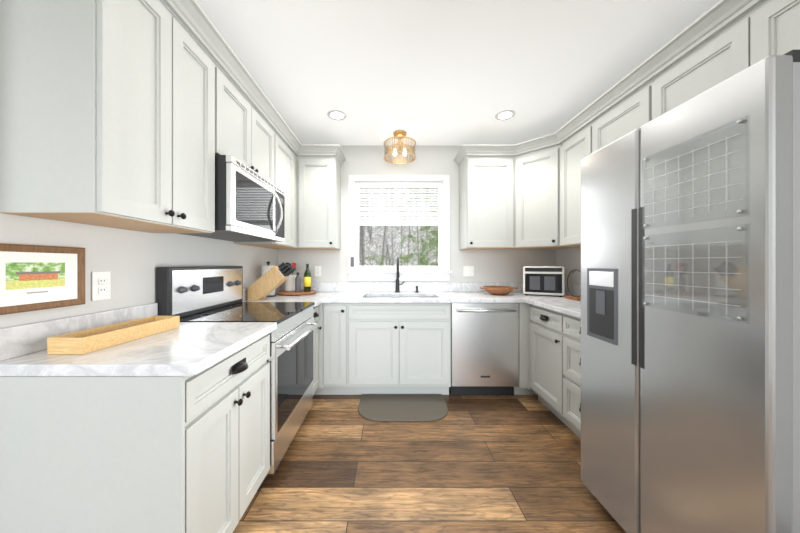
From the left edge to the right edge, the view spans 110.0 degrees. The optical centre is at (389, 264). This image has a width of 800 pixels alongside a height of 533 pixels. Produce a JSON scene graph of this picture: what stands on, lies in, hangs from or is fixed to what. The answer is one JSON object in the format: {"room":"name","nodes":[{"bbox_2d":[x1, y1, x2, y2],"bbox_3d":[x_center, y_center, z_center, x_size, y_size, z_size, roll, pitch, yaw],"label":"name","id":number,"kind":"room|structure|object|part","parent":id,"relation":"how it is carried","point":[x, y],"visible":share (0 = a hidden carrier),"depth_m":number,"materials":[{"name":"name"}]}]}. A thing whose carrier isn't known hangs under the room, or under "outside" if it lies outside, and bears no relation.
{"room":"kitchen","nodes":[
{"label":"kitchen","id":0,"kind":"room"},
{"bbox_2d":[0,213,277,327],"bbox_3d":[-1.315,-0.055,1.870,0.120,2.550,2.540,0,0,0],"label":"wall","id":1,"kind":"structure","parent":0,"point":[131,260],"depth_m":1.32,"materials":[{"name":"paint"}]},
{"bbox_2d":[0,243,84,314],"bbox_3d":[-1.242,0.048,0.985,0.021,0.228,0.300,0,0,0],"label":"picture frame","id":2,"kind":"object","parent":1,"relation":"attached to","point":[36,277],"visible":0.97,"depth_m":0.99,"materials":[{"name":"brown wood"}]},
{"bbox_2d":[92,271,110,300],"bbox_3d":[-1.248,0.094,1.213,0.010,0.125,0.078,0,0,0],"label":"outlet","id":3,"kind":"object","parent":1,"relation":"attached to","point":[101,285],"visible":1,"depth_m":1.21,"materials":[{"name":"white plastic"}]},
{"bbox_2d":[0,0,214,232],"bbox_3d":[-1.073,-0.627,1.190,0.358,0.926,0.595,0,0,0],"label":"upper cabinet","id":4,"kind":"object","parent":1,"relation":"attached to","point":[107,113],"visible":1,"depth_m":0.92,"materials":[{"name":"paint"}]},
{"bbox_2d":[212,59,273,183],"bbox_3d":[-1.073,-0.841,1.870,0.358,0.498,0.760,0,0,0],"label":"upper cabinet","id":5,"kind":"object","parent":1,"relation":"attached to","point":[244,132],"visible":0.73,"depth_m":1.76,"materials":[{"name":"paint"}]},
{"bbox_2d":[177,155,284,241],"bbox_3d":[-1.019,-0.381,1.870,0.466,0.402,0.756,0,0,0],"label":"microwave","id":6,"kind":"object","parent":5,"relation":"attached to","point":[249,204],"visible":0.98,"depth_m":1.67,"materials":[{"name":"silver metal"}]},
{"bbox_2d":[163,0,345,165],"bbox_3d":[-0.848,-1.134,1.982,0.452,0.086,2.394,0,0,9],"label":"crown molding","id":7,"kind":"structure","parent":1,"relation":"attached to","point":[193,18],"depth_m":1.65,"materials":[{"name":"paint"}]},
{"bbox_2d":[234,129,296,247],"bbox_3d":[-1.073,-0.627,2.541,0.358,0.926,0.578,0,0,0],"label":"upper cabinet","id":8,"kind":"object","parent":1,"relation":"attached to","point":[285,168],"visible":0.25,"depth_m":2.56,"materials":[{"name":"paint"}]},
{"bbox_2d":[278,146,555,282],"bbox_3d":[0.302,-0.055,3.210,3.355,2.550,0.140,0,0,0],"label":"wall","id":9,"kind":"structure","parent":0,"point":[498,265],"depth_m":3.14,"materials":[{"name":"paint"}]},
{"bbox_2d":[271,156,340,248],"bbox_3d":[-0.902,-0.627,2.958,0.700,0.926,0.358,0,0,0],"label":"upper cabinet","id":10,"kind":"object","parent":9,"relation":"attached to","point":[318,202],"visible":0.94,"depth_m":2.82,"materials":[{"name":"paint"}]},
{"bbox_2d":[315,266,320,276],"bbox_3d":[-0.807,0.080,3.134,0.072,0.118,0.010,0,0,0],"label":"electrical outlet","id":11,"kind":"object","parent":9,"relation":"attached to","point":[317,271],"visible":1,"depth_m":3.13,"materials":[{"name":"white plastic"}]},
{"bbox_2d":[355,181,442,270],"bbox_3d":[0.102,-0.427,3.209,1.000,1.005,0.138,0,0,0],"label":"liner","id":12,"kind":"object","parent":9,"relation":"attached to","point":[441,219],"visible":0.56,"depth_m":3.14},
{"bbox_2d":[347,175,451,280],"bbox_3d":[0.102,-0.404,3.172,1.162,1.184,0.155,0,0,0],"label":"window","id":13,"kind":"structure","parent":9,"relation":"in","point":[443,275],"depth_m":3.12,"materials":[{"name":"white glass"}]},
{"bbox_2d":[350,253,354,269],"bbox_3d":[-0.416,-0.033,3.104,0.062,0.185,0.032,0,0,0],"label":"dispenser","id":14,"kind":"object","parent":13,"relation":"attached to","point":[352,261],"visible":0.98,"depth_m":3.09,"materials":[{"name":"white plastic"}]},
{"bbox_3d":[0.102,-0.427,3.212,0.976,0.981,0.075,0,0,0],"label":"window sash","id":15,"kind":"part","parent":13,"relation":"part of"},
{"bbox_2d":[356,182,441,220],"bbox_3d":[0.102,-0.701,3.157,0.968,0.431,0.030,0,0,0],"label":"window blind","id":16,"kind":"object","parent":13,"relation":"attached to","point":[398,184],"visible":0.94,"depth_m":3.15,"materials":[{"name":"white plastic"}]},
{"bbox_2d":[463,266,473,276],"bbox_3d":[0.880,0.080,3.135,0.120,0.118,0.009,0,0,0],"label":"light switch","id":17,"kind":"object","parent":9,"relation":"attached to","point":[468,271],"visible":1,"depth_m":3.13,"materials":[{"name":"white plastic"}]},
{"bbox_2d":[459,156,513,248],"bbox_3d":[1.011,-0.627,2.958,0.476,0.926,0.358,0,0,0],"label":"upper cabinet","id":18,"kind":"object","parent":9,"relation":"attached to","point":[486,202],"visible":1,"depth_m":2.82,"materials":[{"name":"paint"}]},
{"bbox_2d":[233,387,625,532],"bbox_3d":[0.302,1.250,0.480,3.355,0.060,5.600,0,0,0],"label":"floor","id":19,"kind":"structure","parent":0,"point":[489,464],"depth_m":1.61,"materials":[{"name":"brown wood"}]},
{"bbox_2d":[0,334,269,532],"bbox_3d":[-0.928,0.783,1.173,0.648,0.874,0.630,0,0,0],"label":"base cabinet","id":20,"kind":"object","parent":19,"relation":"on","point":[134,454],"visible":0.98,"depth_m":0.86,"materials":[{"name":"paint"}]},
{"bbox_2d":[0,299,283,375],"bbox_3d":[-0.925,0.276,1.172,0.652,0.139,0.632,0,0,0],"label":"countertop","id":21,"kind":"structure","parent":20,"relation":"on","point":[189,348],"depth_m":0.98,"materials":[{"name":"stone"}]},
{"bbox_2d":[47,316,179,354],"bbox_3d":[-1.095,0.279,1.157,0.149,0.056,0.416,0,0,0],"label":"bamboo tray","id":22,"kind":"object","parent":21,"relation":"on","point":[82,342],"visible":1,"depth_m":1.07,"materials":[{"name":"brown wood"}]},
{"bbox_2d":[156,266,319,491],"bbox_3d":[-0.900,0.618,1.870,0.700,1.205,0.756,0,0,0],"label":"range","id":23,"kind":"object","parent":19,"relation":"on","point":[201,294],"visible":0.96,"depth_m":1.71,"materials":[{"name":"silver metal"}]},
{"bbox_2d":[312,306,321,394],"bbox_3d":[-0.928,0.783,2.386,0.648,0.874,0.268,0,0,0],"label":"base cabinet","id":24,"kind":"object","parent":19,"relation":"on","point":[316,349],"visible":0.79,"depth_m":2.44,"materials":[{"name":"paint"}]},
{"bbox_2d":[243,287,323,306],"bbox_3d":[-0.923,0.276,2.364,0.656,0.139,0.224,0,0,0],"label":"countertop","id":25,"kind":"structure","parent":24,"relation":"on","point":[318,297],"depth_m":2.58,"materials":[{"name":"stone"}]},
{"bbox_2d":[247,262,295,299],"bbox_3d":[-1.016,0.145,2.430,0.381,0.323,0.120,0,0,0],"label":"knife block","id":26,"kind":"object","parent":25,"relation":"on","point":[268,282],"visible":1,"depth_m":2.37,"materials":[{"name":"brown wood"}]},
{"bbox_2d":[314,303,325,394],"bbox_3d":[-0.927,0.783,2.829,0.652,0.874,0.617,0,0,0],"label":"base cabinet","id":27,"kind":"object","parent":19,"relation":"on","point":[321,390],"depth_m":2.52,"materials":[{"name":"paint"}]},
{"bbox_2d":[326,303,349,394],"bbox_3d":[-0.517,0.783,2.829,0.277,0.874,0.617,0,0,0],"label":"base cabinet","id":28,"kind":"object","parent":19,"relation":"on","point":[337,314],"depth_m":2.53,"materials":[{"name":"paint"}]},
{"bbox_2d":[350,297,450,394],"bbox_3d":[0.081,0.783,2.829,0.942,0.874,0.617,0,0,0],"label":"base cabinet","id":29,"kind":"object","parent":19,"relation":"on","point":[384,348],"depth_m":2.53,"materials":[{"name":"paint"}]},
{"bbox_2d":[279,283,580,302],"bbox_3d":[0.302,0.276,2.806,3.109,0.139,0.661,0,0,0],"label":"countertop","id":30,"kind":"structure","parent":29,"relation":"on","point":[333,292],"depth_m":2.97,"materials":[{"name":"stone"}]},
{"bbox_2d":[261,261,275,296],"bbox_3d":[-1.158,0.141,2.665,0.140,0.333,0.140,0,0,0],"label":"paper towel holder","id":31,"kind":"object","parent":30,"relation":"on","point":[264,269],"visible":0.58,"depth_m":2.62,"materials":[{"name":"white paper"}]},
{"bbox_2d":[276,290,316,294],"bbox_3d":[-0.967,0.295,2.900,0.400,0.024,0.400,0,0,0],"label":"board","id":32,"kind":"object","parent":30,"relation":"on","point":[284,292],"visible":0.85,"depth_m":2.79,"materials":[{"name":"brown wood"}]},
{"bbox_2d":[285,262,295,290],"bbox_3d":[-1.048,0.132,2.955,0.131,0.300,0.117,0,0,0],"label":"utensil crock","id":33,"kind":"object","parent":32,"relation":"on","point":[290,283],"visible":0.62,"depth_m":2.91,"materials":[{"name":"white ceramic"}]},
{"bbox_2d":[295,272,300,291],"bbox_3d":[-0.935,0.183,2.845,0.056,0.198,0.056,0,0,0],"label":"bottle","id":34,"kind":"object","parent":32,"relation":"on","point":[297,283],"visible":1,"depth_m":2.82,"materials":[{"name":"glass"}]},
{"bbox_2d":[304,264,310,291],"bbox_3d":[-0.850,0.140,2.885,0.071,0.285,0.071,0,0,0],"label":"olive oil bottle","id":35,"kind":"object","parent":32,"relation":"on","point":[307,280],"visible":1,"depth_m":2.86,"materials":[{"name":"green glass"}]},
{"bbox_2d":[395,256,404,292],"bbox_3d":[0.107,0.110,2.972,0.109,0.395,0.216,0,0,0],"label":"faucet","id":36,"kind":"object","parent":30,"relation":"on","point":[397,289],"visible":1,"depth_m":3.03,"materials":[{"name":"black metal"}]},
{"bbox_2d":[480,286,517,294],"bbox_3d":[1.100,0.269,2.830,0.370,0.077,0.310,0,0,0],"label":"bowl","id":37,"kind":"object","parent":30,"relation":"on","point":[499,290],"visible":1,"depth_m":2.75,"materials":[{"name":"brown wood"}]},
{"bbox_2d":[523,266,564,296],"bbox_3d":[1.519,0.165,2.778,0.350,0.285,0.254,0,0,29],"label":"countertop oven","id":38,"kind":"object","parent":30,"relation":"on","point":[543,280],"visible":1,"depth_m":2.67,"materials":[{"name":"white metal"}]},
{"bbox_2d":[358,394,447,420],"bbox_3d":[0.109,1.212,2.381,0.750,0.013,0.433,0,0,0],"label":"floor mat","id":39,"kind":"object","parent":19,"relation":"on","point":[402,407],"visible":1,"depth_m":2.35,"materials":[{"name":"grey fabric"}]},
{"bbox_2d":[450,303,518,394],"bbox_3d":[0.857,0.784,2.797,0.603,0.872,0.666,0,0,0],"label":"dishwasher","id":40,"kind":"object","parent":19,"relation":"on","point":[484,348],"visible":0.77,"depth_m":2.52,"materials":[{"name":"silver metal"}]},
{"bbox_2d":[514,303,536,394],"bbox_3d":[1.510,0.783,2.829,0.695,0.874,0.617,0,0,0],"label":"base cabinet","id":41,"kind":"object","parent":19,"relation":"on","point":[522,388],"visible":0.24,"depth_m":2.52,"materials":[{"name":"paint"}]},
{"bbox_2d":[528,304,580,437],"bbox_3d":[1.532,0.783,2.022,0.648,0.874,0.995,0,0,0],"label":"base cabinet","id":42,"kind":"object","parent":19,"relation":"on","point":[554,361],"visible":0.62,"depth_m":2.10,"materials":[{"name":"paint"}]},
{"bbox_2d":[524,287,580,318],"bbox_3d":[1.528,0.276,1.999,0.657,0.139,0.954,0,0,0],"label":"countertop","id":43,"kind":"structure","parent":42,"relation":"on","point":[563,305],"depth_m":2.31,"materials":[{"name":"stone"}]},
{"bbox_2d":[565,269,580,299],"bbox_3d":[1.620,0.176,2.440,0.090,0.262,0.243,0,0,0],"label":"wire stand","id":44,"kind":"object","parent":43,"relation":"on","point":[572,297],"visible":0.75,"depth_m":2.45,"materials":[{"name":"brown wood"}]},
{"bbox_2d":[581,50,799,532],"bbox_3d":[1.432,0.320,1.125,0.846,1.800,0.755,0,0,0],"label":"refrigerator","id":45,"kind":"object","parent":19,"relation":"on","point":[690,315],"visible":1,"depth_m":0.92,"materials":[{"name":"silver metal"}]},
{"bbox_2d":[161,0,719,145],"bbox_3d":[0.302,-1.360,0.480,3.355,0.060,5.600,0,0,0],"label":"ceiling","id":46,"kind":"structure","parent":0,"point":[436,72],"depth_m":1.81,"materials":[{"name":"paint"}]},
{"bbox_2d":[327,110,346,120],"bbox_3d":[-0.473,-1.327,2.500,0.172,0.006,0.172,0,0,0],"label":"recessed light","id":47,"kind":"object","parent":46,"relation":"in","point":[338,115],"visible":1,"depth_m":2.50,"materials":[{"name":"white plastic"}]},
{"bbox_2d":[384,130,415,163],"bbox_3d":[0.100,-1.199,2.840,0.332,0.260,0.332,0,0,0],"label":"ceiling light","id":48,"kind":"object","parent":46,"relation":"attached to","point":[399,135],"visible":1,"depth_m":2.77,"materials":[{"name":"gold metal"}]},
{"bbox_2d":[495,110,514,120],"bbox_3d":[1.027,-1.327,2.500,0.172,0.006,0.172,0,0,0],"label":"recessed light","id":49,"kind":"object","parent":46,"relation":"in","point":[505,115],"visible":1,"depth_m":2.50,"materials":[{"name":"white plastic"}]},
{"bbox_2d":[509,143,580,248],"bbox_3d":[1.554,-0.627,2.833,0.607,0.926,0.607,0,0,0],"label":"upper cabinet","id":50,"kind":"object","parent":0,"point":[536,199],"depth_m":2.67,"materials":[{"name":"paint"}]},
{"bbox_2d":[556,0,764,284],"bbox_3d":[1.920,-0.055,1.870,0.120,2.550,2.540,0,0,0],"label":"wall","id":51,"kind":"structure","parent":0,"point":[568,260],"depth_m":2.84,"materials":[{"name":"paint"}]},
{"bbox_2d":[560,121,593,245],"bbox_3d":[1.678,-0.627,2.329,0.358,0.926,0.398,0,0,0],"label":"upper cabinet","id":52,"kind":"object","parent":51,"relation":"attached to","point":[576,148],"visible":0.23,"depth_m":2.37,"materials":[{"name":"paint"}]},
{"bbox_2d":[454,0,762,165],"bbox_3d":[1.286,-1.134,1.909,1.142,0.086,2.455,0,0,0],"label":"crown molding","id":53,"kind":"structure","parent":51,"relation":"attached to","point":[717,17],"depth_m":1.69,"materials":[{"name":"paint"}]},
{"bbox_2d":[592,79,653,152],"bbox_3d":[1.678,-0.627,1.888,0.358,0.926,0.480,0,0,0],"label":"upper cabinet","id":54,"kind":"object","parent":51,"relation":"attached to","point":[630,113],"visible":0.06,"depth_m":1.84,"materials":[{"name":"paint"}]},
{"bbox_2d":[652,0,799,119],"bbox_3d":[1.678,-0.849,1.193,0.358,0.482,0.906,0,0,0],"label":"upper cabinet","id":55,"kind":"object","parent":51,"relation":"attached to","point":[763,30],"visible":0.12,"depth_m":1.26,"materials":[{"name":"paint"}]},
{"label":"outside","id":56,"kind":"structure","parent":0,"visible":0},
{"bbox_2d":[359,188,438,265],"bbox_3d":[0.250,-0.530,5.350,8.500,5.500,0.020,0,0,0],"label":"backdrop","id":57,"kind":"structure","parent":56,"point":[432,255],"depth_m":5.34,"materials":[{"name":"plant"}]}
]}

